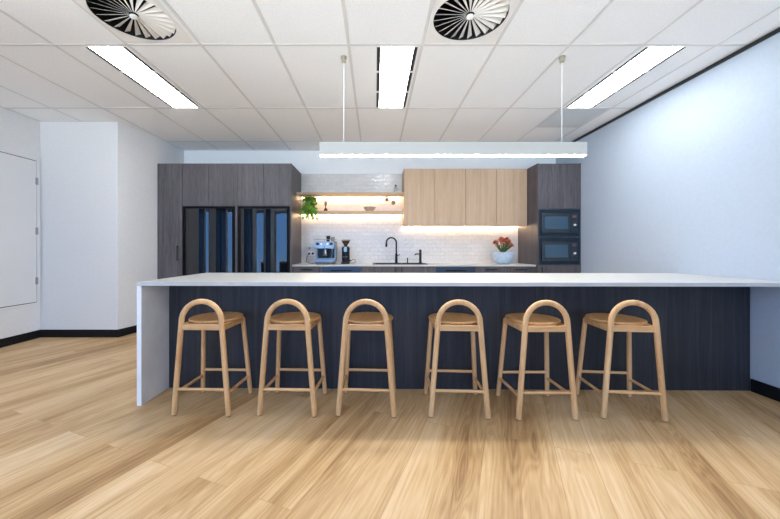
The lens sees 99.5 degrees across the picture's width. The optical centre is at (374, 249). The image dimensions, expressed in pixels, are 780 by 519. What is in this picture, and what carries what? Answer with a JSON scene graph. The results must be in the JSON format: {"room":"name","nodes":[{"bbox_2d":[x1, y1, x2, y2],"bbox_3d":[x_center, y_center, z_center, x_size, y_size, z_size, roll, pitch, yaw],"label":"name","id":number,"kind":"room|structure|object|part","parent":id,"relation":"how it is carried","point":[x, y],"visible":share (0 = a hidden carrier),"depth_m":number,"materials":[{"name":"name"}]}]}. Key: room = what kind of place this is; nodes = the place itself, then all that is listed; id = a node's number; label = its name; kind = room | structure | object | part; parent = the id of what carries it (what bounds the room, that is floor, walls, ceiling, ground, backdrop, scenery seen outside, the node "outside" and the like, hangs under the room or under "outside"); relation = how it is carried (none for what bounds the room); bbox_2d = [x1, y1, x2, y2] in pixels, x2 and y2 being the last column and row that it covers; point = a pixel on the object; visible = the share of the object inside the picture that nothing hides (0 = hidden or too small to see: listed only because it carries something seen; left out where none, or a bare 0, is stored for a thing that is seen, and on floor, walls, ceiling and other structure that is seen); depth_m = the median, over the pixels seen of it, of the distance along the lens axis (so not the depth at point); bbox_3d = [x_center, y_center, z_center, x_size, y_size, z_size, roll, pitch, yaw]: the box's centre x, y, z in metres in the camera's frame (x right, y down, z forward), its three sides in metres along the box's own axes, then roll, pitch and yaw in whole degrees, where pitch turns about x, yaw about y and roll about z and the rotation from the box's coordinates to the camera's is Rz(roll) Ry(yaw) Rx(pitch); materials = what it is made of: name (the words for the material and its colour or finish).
{"room":"office kitchen","nodes":[
{"label":"office kitchen","id":0,"kind":"room"},
{"bbox_2d":[0,106,39,338],"bbox_3d":[-4.435,-0.435,-0.165,0.150,3.150,9.170,0,0,0],"label":"wall","id":1,"kind":"structure","parent":0,"point":[19,133],"depth_m":4.05,"materials":[{"name":"paint"}]},
{"bbox_2d":[0,148,39,310],"bbox_3d":[-4.347,-0.234,3.792,0.024,1.888,0.984,0,0,0],"label":"door","id":2,"kind":"structure","parent":1,"relation":"in","point":[19,173],"depth_m":4.03,"materials":[{"name":"white paint"}]},
{"bbox_2d":[0,330,39,347],"bbox_3d":[-4.353,1.090,-0.150,0.014,0.100,8.899,0,0,0],"label":"baseboard","id":3,"kind":"structure","parent":1,"relation":"attached to","point":[12,340],"depth_m":4.03,"materials":[{"name":"black"}]},
{"bbox_2d":[40,122,117,329],"bbox_3d":[-3.855,-0.435,4.360,1.010,3.150,0.120,0,0,0],"label":"wall","id":4,"kind":"structure","parent":0,"point":[79,160],"depth_m":4.30,"materials":[{"name":"paint"}]},
{"bbox_2d":[40,330,118,336],"bbox_3d":[-3.842,1.090,4.293,1.008,0.100,0.014,0,0,0],"label":"baseboard","id":5,"kind":"structure","parent":4,"relation":"attached to","point":[43,333],"depth_m":4.29,"materials":[{"name":"black"}]},
{"bbox_2d":[118,122,183,328],"bbox_3d":[-3.285,-0.435,5.000,0.140,3.150,1.400,0,0,0],"label":"wall","id":6,"kind":"structure","parent":0,"point":[139,152],"depth_m":4.55,"materials":[{"name":"paint"}]},
{"bbox_2d":[118,325,136,336],"bbox_3d":[-3.275,1.090,4.582,0.013,0.100,0.584,0,0,13],"label":"baseboard","id":7,"kind":"structure","parent":6,"relation":"attached to","point":[133,329],"depth_m":4.41,"materials":[{"name":"black"}]},
{"bbox_2d":[184,151,555,173],"bbox_3d":[-0.087,-0.435,5.625,6.255,3.150,0.150,0,0,0],"label":"wall","id":8,"kind":"structure","parent":0,"point":[305,162],"depth_m":5.55,"materials":[{"name":"paint"}]},
{"bbox_2d":[183,163,234,205],"bbox_3d":[-2.452,-0.960,5.204,0.778,0.630,0.668,0,0,0],"label":"upper cabinet","id":9,"kind":"object","parent":8,"relation":"attached to","point":[204,184],"visible":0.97,"depth_m":4.87,"materials":[{"name":"grey wood"}]},
{"bbox_3d":[-2.647,-0.959,4.880,0.384,0.628,0.019,0,0,0],"label":"door","id":10,"kind":"part","parent":9,"relation":"part of","materials":[{"name":"grey wood"}]},
{"bbox_3d":[-2.257,-0.959,4.880,0.384,0.628,0.019,0,0,0],"label":"door","id":11,"kind":"part","parent":9,"relation":"part of","materials":[{"name":"grey wood"}]},
{"bbox_2d":[238,163,289,205],"bbox_3d":[-1.643,-0.960,5.204,0.776,0.630,0.668,0,0,0],"label":"upper cabinet","id":12,"kind":"object","parent":8,"relation":"attached to","point":[259,184],"visible":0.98,"depth_m":4.87,"materials":[{"name":"grey wood"}]},
{"bbox_3d":[-1.837,-0.959,4.880,0.384,0.628,0.019,0,0,0],"label":"door","id":13,"kind":"part","parent":12,"relation":"part of","materials":[{"name":"grey wood"}]},
{"bbox_3d":[-1.449,-0.959,4.880,0.384,0.628,0.019,0,0,0],"label":"door","id":14,"kind":"part","parent":12,"relation":"part of","materials":[{"name":"grey wood"}]},
{"bbox_2d":[297,192,403,197],"bbox_3d":[-0.389,-0.883,5.370,1.690,0.046,0.339,0,0,0],"label":"shelf","id":15,"kind":"object","parent":8,"relation":"attached to","point":[301,194],"visible":0.98,"depth_m":5.20,"materials":[{"name":"brown wood"}]},
{"bbox_2d":[297,211,403,215],"bbox_3d":[-0.389,-0.590,5.370,1.690,0.046,0.339,0,0,0],"label":"shelf","id":16,"kind":"object","parent":8,"relation":"attached to","point":[320,213],"visible":0.95,"depth_m":5.26,"materials":[{"name":"brown wood"}]},
{"bbox_2d":[297,191,320,220],"bbox_3d":[-1.045,-0.705,5.261,0.352,0.522,0.351,0,0,0],"label":"trailing plant","id":17,"kind":"object","parent":16,"relation":"on","point":[310,202],"visible":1,"depth_m":5.15,"materials":[{"name":"green plant"}]},
{"bbox_2d":[364,207,375,210],"bbox_3d":[-0.085,-0.649,5.340,0.204,0.072,0.204,0,0,0],"label":"stoneware bowl","id":18,"kind":"object","parent":16,"relation":"on","point":[365,208],"visible":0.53,"depth_m":5.27,"materials":[{"name":"beige ceramic"}]},
{"bbox_2d":[301,174,517,262],"bbox_3d":[0.582,-0.525,5.545,3.633,1.500,0.009,0,0,0],"label":"tile backsplash","id":19,"kind":"structure","parent":8,"relation":"attached to","point":[368,235],"depth_m":5.54,"materials":[{"name":"white tile"}]},
{"bbox_2d":[308,251,314,255],"bbox_3d":[-1.070,0.065,5.512,0.116,0.074,0.054,0,0,0],"label":"power outlet","id":20,"kind":"object","parent":19,"relation":"attached to","point":[311,253],"visible":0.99,"depth_m":5.53,"materials":[{"name":"white plastic"}]},
{"bbox_2d":[402,169,464,226],"bbox_3d":[0.942,-0.825,5.370,0.970,0.901,0.339,0,0,0],"label":"upper cabinet","id":21,"kind":"object","parent":8,"relation":"attached to","point":[431,197],"visible":1,"depth_m":5.20,"materials":[{"name":"brown wood"}]},
{"bbox_3d":[0.699,-0.829,5.210,0.479,0.892,0.019,0,0,0],"label":"door","id":22,"kind":"part","parent":21,"relation":"part of","materials":[{"name":"brown wood"}]},
{"bbox_3d":[1.184,-0.829,5.210,0.479,0.892,0.019,0,0,0],"label":"door","id":23,"kind":"part","parent":21,"relation":"part of","materials":[{"name":"brown wood"}]},
{"bbox_2d":[461,169,526,226],"bbox_3d":[1.913,-0.825,5.370,0.971,0.901,0.339,0,0,0],"label":"upper cabinet","id":24,"kind":"object","parent":8,"relation":"attached to","point":[493,197],"visible":0.99,"depth_m":5.20,"materials":[{"name":"brown wood"}]},
{"bbox_3d":[1.670,-0.829,5.210,0.480,0.892,0.019,0,0,0],"label":"door","id":25,"kind":"part","parent":24,"relation":"part of","materials":[{"name":"brown wood"}]},
{"bbox_3d":[2.156,-0.829,5.210,0.480,0.892,0.019,0,0,0],"label":"door","id":26,"kind":"part","parent":24,"relation":"part of","materials":[{"name":"brown wood"}]},
{"bbox_2d":[0,333,779,518],"bbox_3d":[-0.660,1.200,0.475,8.000,0.120,10.750,0,0,0],"label":"floor","id":27,"kind":"structure","parent":0,"point":[76,442],"depth_m":1.85,"materials":[{"name":"brown wood"}]},
{"bbox_2d":[157,163,182,278],"bbox_3d":[-3.028,-0.068,5.187,0.370,2.415,0.702,0,0,0],"label":"tall cabinet","id":28,"kind":"object","parent":27,"relation":"on","point":[169,175],"visible":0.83,"depth_m":4.87,"materials":[{"name":"black wood"}]},
{"bbox_3d":[-2.905,0.050,4.853,0.012,0.220,0.034,0,0,0],"label":"handle","id":29,"kind":"part","parent":28,"relation":"part of","materials":[{"name":"black metal"}]},
{"bbox_2d":[183,206,234,275],"bbox_3d":[-2.452,0.249,5.190,0.772,1.782,0.660,0,0,0],"label":"fridge","id":30,"kind":"object","parent":27,"relation":"on","point":[208,231],"visible":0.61,"depth_m":4.86,"materials":[{"name":"black glass"}]},
{"bbox_3d":[-2.624,0.228,4.880,0.339,1.665,0.039,0,0,0],"label":"door","id":31,"kind":"part","parent":30,"relation":"part of","materials":[{"name":"black glass"}]},
{"bbox_3d":[-2.280,0.228,4.880,0.339,1.665,0.039,0,0,0],"label":"door","id":32,"kind":"part","parent":30,"relation":"part of","materials":[{"name":"black glass"}]},
{"bbox_2d":[171,299,252,416],"bbox_3d":[-1.187,0.739,2.454,0.419,0.802,0.412,0,0,2],"label":"bar stool","id":33,"kind":"object","parent":27,"relation":"on","point":[219,320],"visible":1,"depth_m":2.27,"materials":[{"name":"brown wood"}]},
{"bbox_3d":[-1.194,0.532,2.270,0.289,0.040,0.020,0,0,2],"label":"seat rail","id":34,"kind":"part","parent":33,"relation":"part of","materials":[{"name":"brown wood"}]},
{"bbox_3d":[-1.354,0.831,2.605,0.035,0.610,0.099,0,0,-31],"label":"leg","id":35,"kind":"part","parent":33,"relation":"part of","materials":[{"name":"brown wood"}]},
{"bbox_3d":[-1.186,0.512,2.474,0.372,0.030,0.372,0,0,2],"label":"seat","id":36,"kind":"part","parent":33,"relation":"part of","materials":[{"name":"brown wood"}]},
{"bbox_3d":[-1.038,0.537,2.416,0.020,0.042,0.302,0,0,4],"label":"seat rail","id":37,"kind":"part","parent":33,"relation":"part of","materials":[{"name":"brown wood"}]},
{"bbox_3d":[-1.008,0.831,2.592,0.035,0.610,0.099,0,0,35],"label":"leg","id":38,"kind":"part","parent":33,"relation":"part of","materials":[{"name":"brown wood"}]},
{"bbox_2d":[235,163,237,272],"bbox_3d":[-2.047,-0.068,5.204,0.030,2.415,0.668,0,0,0],"label":"divider panel","id":39,"kind":"object","parent":27,"relation":"on","point":[236,164],"visible":0.21,"depth_m":4.87,"materials":[{"name":"grey wood"}]},
{"bbox_2d":[238,206,289,272],"bbox_3d":[-1.643,0.249,5.190,0.770,1.782,0.660,0,0,0],"label":"fridge","id":40,"kind":"object","parent":27,"relation":"on","point":[263,231],"visible":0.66,"depth_m":4.86,"materials":[{"name":"black glass"}]},
{"bbox_3d":[-1.815,0.228,4.880,0.338,1.665,0.039,0,0,0],"label":"door","id":41,"kind":"part","parent":40,"relation":"part of","materials":[{"name":"black glass"}]},
{"bbox_3d":[-1.471,0.228,4.880,0.338,1.665,0.039,0,0,0],"label":"door","id":42,"kind":"part","parent":40,"relation":"part of","materials":[{"name":"black glass"}]},
{"bbox_2d":[257,299,326,417],"bbox_3d":[-0.596,0.739,2.451,0.419,0.802,0.412,0,0,3],"label":"bar stool","id":43,"kind":"object","parent":27,"relation":"on","point":[305,320],"visible":1,"depth_m":2.26,"materials":[{"name":"brown wood"}]},
{"bbox_3d":[-0.762,0.831,2.604,0.035,0.610,0.099,0,0,-30],"label":"leg","id":44,"kind":"part","parent":43,"relation":"part of","materials":[{"name":"brown wood"}]},
{"bbox_3d":[-0.604,0.532,2.268,0.289,0.040,0.020,0,0,3],"label":"seat rail","id":45,"kind":"part","parent":43,"relation":"part of","materials":[{"name":"brown wood"}]},
{"bbox_3d":[-0.595,0.512,2.471,0.372,0.030,0.372,0,0,3],"label":"seat","id":46,"kind":"part","parent":43,"relation":"part of","materials":[{"name":"brown wood"}]},
{"bbox_3d":[-0.448,0.537,2.412,0.020,0.042,0.302,0,0,5],"label":"seat rail","id":47,"kind":"part","parent":43,"relation":"part of","materials":[{"name":"brown wood"}]},
{"bbox_3d":[-0.416,0.831,2.588,0.035,0.610,0.099,0,0,36],"label":"leg","id":48,"kind":"part","parent":43,"relation":"part of","materials":[{"name":"brown wood"}]},
{"bbox_2d":[290,163,300,272],"bbox_3d":[-1.244,-0.068,5.204,0.018,2.415,0.668,0,0,0],"label":"end panel","id":49,"kind":"object","parent":27,"relation":"on","point":[295,175],"visible":0.64,"depth_m":5.07,"materials":[{"name":"grey wood"}]},
{"bbox_2d":[293,266,321,272],"bbox_3d":[-1.018,0.696,5.220,0.432,0.888,0.630,0,0,0],"label":"base cabinet","id":50,"kind":"object","parent":27,"relation":"on","point":[296,269],"visible":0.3,"depth_m":4.93,"materials":[{"name":"black"}]},
{"bbox_2d":[292,263,535,265],"bbox_3d":[0.582,0.237,5.232,3.633,0.025,0.634,0,0,0],"label":"countertop","id":51,"kind":"structure","parent":50,"relation":"on","point":[299,264],"depth_m":5.02,"materials":[{"name":"white stone"}]},
{"bbox_2d":[306,239,336,263],"bbox_3d":[-0.877,0.030,5.263,0.504,0.389,0.464,0,0,0],"label":"espresso machine","id":52,"kind":"object","parent":51,"relation":"on","point":[326,251],"visible":0.98,"depth_m":5.13,"materials":[{"name":"silver metal"}]},
{"bbox_2d":[315,259,336,261],"bbox_3d":[-0.780,0.173,5.260,0.300,0.047,0.340,0,0,0],"label":"drip tray","id":53,"kind":"object","parent":52,"relation":"on","point":[316,260],"depth_m":5.09,"materials":[{"name":"silver metal"}]},
{"bbox_3d":[-0.780,0.059,5.257,0.270,0.150,0.005,0,0,0],"label":"panel","id":54,"kind":"part","parent":52,"relation":"part of","materials":[{"name":"black metal"}]},
{"bbox_2d":[341,240,355,263],"bbox_3d":[-0.429,0.030,5.280,0.230,0.387,0.248,0,0,0],"label":"coffee grinder","id":55,"kind":"object","parent":51,"relation":"on","point":[345,250],"visible":1,"depth_m":5.23,"materials":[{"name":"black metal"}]},
{"bbox_2d":[385,237,399,262],"bbox_3d":[0.292,0.004,5.425,0.243,0.425,0.056,0,0,0],"label":"tap","id":56,"kind":"object","parent":51,"relation":"on","point":[396,255],"visible":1,"depth_m":5.41,"materials":[{"name":"black metal"}]},
{"bbox_3d":[0.268,-0.072,5.425,0.187,0.274,0.024,0,0,0],"label":"spout","id":57,"kind":"part","parent":56,"relation":"part of","materials":[{"name":"black metal"}]},
{"bbox_2d":[373,263,427,264],"bbox_3d":[0.385,0.321,5.240,0.846,0.208,0.476,0,0,0],"label":"sink","id":58,"kind":"object","parent":51,"relation":"in","point":[373,263],"visible":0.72,"depth_m":5.00,"materials":[{"name":"black metal"}]},
{"bbox_2d":[415,249,421,262],"bbox_3d":[0.710,0.106,5.420,0.122,0.220,0.062,0,0,0],"label":"tap","id":59,"kind":"object","parent":51,"relation":"on","point":[420,250],"visible":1,"depth_m":5.41,"materials":[{"name":"black metal"}]},
{"bbox_2d":[492,237,513,263],"bbox_3d":[2.017,0.004,5.199,0.340,0.441,0.336,0,0,27],"label":"flower bowl","id":60,"kind":"object","parent":51,"relation":"on","point":[502,257],"visible":1,"depth_m":5.12,"materials":[{"name":"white ceramic"}]},
{"bbox_2d":[322,266,360,272],"bbox_3d":[-0.504,0.696,5.215,0.588,0.888,0.629,0,0,0],"label":"dishwasher","id":61,"kind":"object","parent":27,"relation":"on","point":[325,269],"visible":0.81,"depth_m":4.93,"materials":[{"name":"black metal"}]},
{"bbox_2d":[336,299,396,417],"bbox_3d":[-0.052,0.739,2.445,0.419,0.802,0.412,0,0,3],"label":"bar stool","id":62,"kind":"object","parent":27,"relation":"on","point":[368,321],"visible":1,"depth_m":2.25,"materials":[{"name":"brown wood"}]},
{"bbox_3d":[-0.216,0.831,2.599,0.035,0.610,0.099,0,0,-30],"label":"leg","id":63,"kind":"part","parent":62,"relation":"part of","materials":[{"name":"brown wood"}]},
{"bbox_3d":[-0.062,0.532,2.262,0.289,0.040,0.020,0,0,3],"label":"seat rail","id":64,"kind":"part","parent":62,"relation":"part of","materials":[{"name":"brown wood"}]},
{"bbox_3d":[-0.051,0.512,2.465,0.372,0.030,0.372,0,0,3],"label":"seat","id":65,"kind":"part","parent":62,"relation":"part of","materials":[{"name":"brown wood"}]},
{"bbox_3d":[0.130,0.831,2.580,0.035,0.610,0.099,0,0,36],"label":"leg","id":66,"kind":"part","parent":62,"relation":"part of","materials":[{"name":"brown wood"}]},
{"bbox_2d":[361,266,434,272],"bbox_3d":[0.348,0.696,5.218,1.108,0.888,0.634,0,0,0],"label":"base cabinet","id":67,"kind":"object","parent":27,"relation":"on","point":[364,269],"visible":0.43,"depth_m":4.93,"materials":[{"name":"black"}]},
{"bbox_3d":[0.071,0.646,4.944,0.551,0.784,0.019,0,0,0],"label":"door","id":68,"kind":"part","parent":67,"relation":"part of","materials":[{"name":"wood"}]},
{"bbox_3d":[0.625,0.646,4.944,0.551,0.784,0.019,0,0,0],"label":"door","id":69,"kind":"part","parent":67,"relation":"part of","materials":[{"name":"grey wood"}]},
{"bbox_2d":[435,266,474,272],"bbox_3d":[1.203,0.696,5.215,0.594,0.888,0.629,0,0,0],"label":"dishwasher","id":70,"kind":"object","parent":27,"relation":"on","point":[438,269],"visible":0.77,"depth_m":4.93,"materials":[{"name":"black metal"}]},
{"bbox_2d":[424,299,490,419],"bbox_3d":[0.584,0.739,2.425,0.419,0.802,0.412,0,0,4],"label":"bar stool","id":71,"kind":"object","parent":27,"relation":"on","point":[452,321],"visible":1,"depth_m":2.24,"materials":[{"name":"brown wood"}]},
{"bbox_3d":[0.420,0.831,2.581,0.035,0.610,0.099,0,0,-29],"label":"leg","id":72,"kind":"part","parent":71,"relation":"part of","materials":[{"name":"brown wood"}]},
{"bbox_3d":[0.585,0.512,2.445,0.372,0.030,0.372,0,0,4],"label":"seat","id":73,"kind":"part","parent":71,"relation":"part of","materials":[{"name":"brown wood"}]},
{"bbox_3d":[0.572,0.532,2.242,0.289,0.040,0.020,0,0,4],"label":"seat rail","id":74,"kind":"part","parent":71,"relation":"part of","materials":[{"name":"brown wood"}]},
{"bbox_3d":[0.766,0.831,2.559,0.035,0.610,0.099,0,0,37],"label":"leg","id":75,"kind":"part","parent":71,"relation":"part of","materials":[{"name":"brown wood"}]},
{"bbox_2d":[169,286,749,390],"bbox_3d":[0.669,0.703,3.014,4.733,0.875,0.635,0,0,1],"label":"base panel","id":76,"kind":"object","parent":27,"relation":"on","point":[705,331],"visible":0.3,"depth_m":2.69,"materials":[{"name":"black"}]},
{"bbox_2d":[137,273,779,405],"bbox_3d":[0.649,0.688,2.866,4.778,0.904,1.030,0,0,0],"label":"countertop","id":77,"kind":"structure","parent":76,"relation":"on","point":[152,295],"depth_m":2.54,"materials":[{"name":"white stone"}]},
{"bbox_3d":[-1.717,0.702,2.895,0.034,0.875,0.972,0,0,1],"label":"waterfall panel","id":78,"kind":"part","parent":77,"relation":"part of","materials":[{"name":"grey stone"}]},
{"bbox_2d":[475,266,504,272],"bbox_3d":[1.727,0.696,5.220,0.446,0.888,0.630,0,0,0],"label":"base cabinet","id":79,"kind":"object","parent":27,"relation":"on","point":[478,269],"visible":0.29,"depth_m":4.93,"materials":[{"name":"black"}]},
{"bbox_2d":[505,266,534,272],"bbox_3d":[2.175,0.696,5.220,0.446,0.888,0.630,0,0,0],"label":"base cabinet","id":80,"kind":"object","parent":27,"relation":"on","point":[508,269],"visible":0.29,"depth_m":4.93,"materials":[{"name":"black"}]},
{"bbox_2d":[496,300,577,420],"bbox_3d":[1.152,0.739,2.401,0.419,0.802,0.412,0,0,0],"label":"bar stool","id":81,"kind":"object","parent":27,"relation":"on","point":[546,324],"visible":1,"depth_m":2.21,"materials":[{"name":"brown wood"}]},
{"bbox_3d":[0.978,0.831,2.546,0.035,0.610,0.099,0,0,-33],"label":"leg","id":82,"kind":"part","parent":81,"relation":"part of","materials":[{"name":"brown wood"}]},
{"bbox_3d":[1.002,0.537,2.368,0.020,0.042,0.302,0,0,-2],"label":"seat rail","id":83,"kind":"part","parent":81,"relation":"part of","materials":[{"name":"brown wood"}]},
{"bbox_3d":[1.152,0.512,2.421,0.372,0.030,0.372,0,0,0],"label":"seat","id":84,"kind":"part","parent":81,"relation":"part of","materials":[{"name":"brown wood"}]},
{"bbox_3d":[1.325,0.831,2.547,0.035,0.610,0.099,0,0,33],"label":"leg","id":85,"kind":"part","parent":81,"relation":"part of","materials":[{"name":"brown wood"}]},
{"bbox_3d":[1.153,0.532,2.218,0.289,0.040,0.020,0,0,0],"label":"seat rail","id":86,"kind":"part","parent":81,"relation":"part of","materials":[{"name":"brown wood"}]},
{"bbox_2d":[518,163,580,272],"bbox_3d":[2.719,-0.068,5.187,0.638,2.415,0.702,0,0,0],"label":"appliance tower","id":87,"kind":"object","parent":27,"relation":"on","point":[549,186],"visible":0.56,"depth_m":4.87,"materials":[{"name":"grey wood"}]},
{"bbox_2d":[539,209,579,235],"bbox_3d":[2.719,-0.396,5.064,0.598,0.395,0.472,0,0,0],"label":"microwave","id":88,"kind":"object","parent":87,"relation":"in","point":[552,222],"visible":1,"depth_m":4.85,"materials":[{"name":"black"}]},
{"bbox_3d":[2.663,-0.394,4.864,0.419,0.292,0.033,0,0,0],"label":"door","id":89,"kind":"part","parent":88,"relation":"part of","materials":[{"name":"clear glass"}]},
{"bbox_3d":[2.930,-0.394,4.865,0.108,0.292,0.031,0,0,0],"label":"control panel","id":90,"kind":"part","parent":88,"relation":"part of","materials":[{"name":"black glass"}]},
{"bbox_2d":[539,238,579,264],"bbox_3d":[2.719,0.021,5.064,0.598,0.395,0.472,0,0,0],"label":"microwave","id":91,"kind":"object","parent":87,"relation":"in","point":[552,251],"visible":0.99,"depth_m":4.85,"materials":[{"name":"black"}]},
{"bbox_3d":[2.663,0.024,4.864,0.419,0.292,0.033,0,0,0],"label":"door","id":92,"kind":"part","parent":91,"relation":"part of","materials":[{"name":"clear glass"}]},
{"bbox_3d":[2.930,0.024,4.865,0.108,0.292,0.031,0,0,0],"label":"control panel","id":93,"kind":"part","parent":91,"relation":"part of","materials":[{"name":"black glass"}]},
{"bbox_3d":[2.719,0.637,4.880,0.601,0.801,0.020,0,0,0],"label":"door","id":94,"kind":"part","parent":87,"relation":"part of","materials":[{"name":"grey wood"}]},
{"bbox_3d":[2.719,-0.936,4.880,0.601,0.640,0.019,0,0,0],"label":"door","id":95,"kind":"part","parent":87,"relation":"part of","materials":[{"name":"grey wood"}]},
{"bbox_2d":[575,300,667,421],"bbox_3d":[1.758,0.739,2.402,0.419,0.802,0.412,0,0,6],"label":"bar stool","id":96,"kind":"object","parent":27,"relation":"on","point":[611,322],"visible":0.98,"depth_m":2.23,"materials":[{"name":"brown wood"}]},
{"bbox_3d":[1.601,0.831,2.565,0.035,0.610,0.099,0,0,-27],"label":"leg","id":97,"kind":"part","parent":96,"relation":"part of","materials":[{"name":"brown wood"}]},
{"bbox_3d":[1.605,0.537,2.386,0.020,0.042,0.302,0,0,4],"label":"seat rail","id":98,"kind":"part","parent":96,"relation":"part of","materials":[{"name":"brown wood"}]},
{"bbox_3d":[1.760,0.512,2.421,0.372,0.030,0.372,0,0,6],"label":"seat","id":99,"kind":"part","parent":96,"relation":"part of","materials":[{"name":"brown wood"}]},
{"bbox_3d":[1.946,0.831,2.527,0.035,0.610,0.099,0,0,39],"label":"leg","id":100,"kind":"part","parent":96,"relation":"part of","materials":[{"name":"brown wood"}]},
{"bbox_3d":[1.738,0.532,2.219,0.289,0.040,0.020,0,0,6],"label":"seat rail","id":101,"kind":"part","parent":96,"relation":"part of","materials":[{"name":"brown wood"}]},
{"bbox_2d":[0,0,779,149],"bbox_3d":[-0.660,-1.677,0.475,7.400,0.015,10.150,0,0,0],"label":"ceiling","id":102,"kind":"structure","parent":0,"point":[445,74],"depth_m":3.08,"materials":[{"name":"tile"}]},
{"bbox_2d":[75,0,192,41],"bbox_3d":[-1.735,-1.837,2.375,0.550,0.345,0.550,0,0,0],"label":"ceiling vent","id":103,"kind":"object","parent":102,"relation":"in","point":[130,20],"visible":1,"depth_m":2.49,"materials":[{"name":"white metal"}]},
{"bbox_2d":[84,46,200,107],"bbox_3d":[-2.217,-1.683,3.290,0.343,0.034,1.178,0,0,0],"label":"recessed light","id":104,"kind":"object","parent":102,"relation":"in","point":[121,58],"visible":0.89,"depth_m":3.14,"materials":[{"name":"white plastic"}]},
{"bbox_2d":[0,0,779,150],"bbox_3d":[-0.700,-1.669,0.475,7.455,0.002,10.150,0,0,0],"label":"grid","id":105,"kind":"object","parent":102,"relation":"attached to","point":[274,44],"depth_m":3.00,"materials":[{"name":"white paint"}]},
{"bbox_2d":[376,46,417,107],"bbox_3d":[0.184,-1.683,3.290,0.343,0.034,1.178,0,0,0],"label":"recessed light","id":106,"kind":"object","parent":102,"relation":"in","point":[394,64],"visible":0.92,"depth_m":3.14,"materials":[{"name":"white plastic"}]},
{"bbox_2d":[319,55,586,156],"bbox_3d":[0.670,-1.238,2.855,2.290,0.858,0.070,0,0,0],"label":"linear pendant light","id":107,"kind":"object","parent":102,"relation":"hanging from","point":[326,149],"visible":1,"depth_m":2.82,"materials":[{"name":"grey metal"}]},
{"bbox_2d":[426,0,518,41],"bbox_3d":[0.685,-1.837,2.375,0.550,0.345,0.550,0,0,0],"label":"ceiling vent","id":108,"kind":"object","parent":102,"relation":"in","point":[452,20],"visible":1,"depth_m":2.53,"materials":[{"name":"white"}]},
{"bbox_2d":[537,109,607,126],"bbox_3d":[2.485,-1.679,4.190,0.576,0.023,0.576,0,0,0],"label":"ceiling vent","id":109,"kind":"object","parent":102,"relation":"in","point":[562,117],"visible":0.95,"depth_m":4.17,"materials":[{"name":"grey metal"}]},
{"bbox_2d":[564,46,687,107],"bbox_3d":[2.395,-1.683,3.290,0.338,0.034,1.178,0,0,0],"label":"recessed light","id":110,"kind":"object","parent":102,"relation":"in","point":[648,58],"visible":0.88,"depth_m":3.14,"materials":[{"name":"white plastic"}]},
{"bbox_2d":[556,32,779,387],"bbox_3d":[3.115,-0.435,0.475,0.150,3.150,10.450,0,0,0],"label":"wall","id":111,"kind":"structure","parent":0,"point":[687,181],"depth_m":3.08,"materials":[{"name":"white paint"}]},
{"bbox_2d":[572,27,779,141],"bbox_3d":[3.033,-1.649,0.484,0.014,0.030,10.129,0,0,0],"label":"trim","id":112,"kind":"structure","parent":111,"relation":"attached to","point":[777,30],"depth_m":3.13,"materials":[{"name":"black"}]},
{"bbox_2d":[750,379,779,401],"bbox_3d":[3.033,1.090,-0.970,0.014,0.100,7.260,0,0,0],"label":"baseboard","id":113,"kind":"structure","parent":111,"relation":"attached to","point":[769,391],"depth_m":2.56,"materials":[{"name":"black"}]}
]}

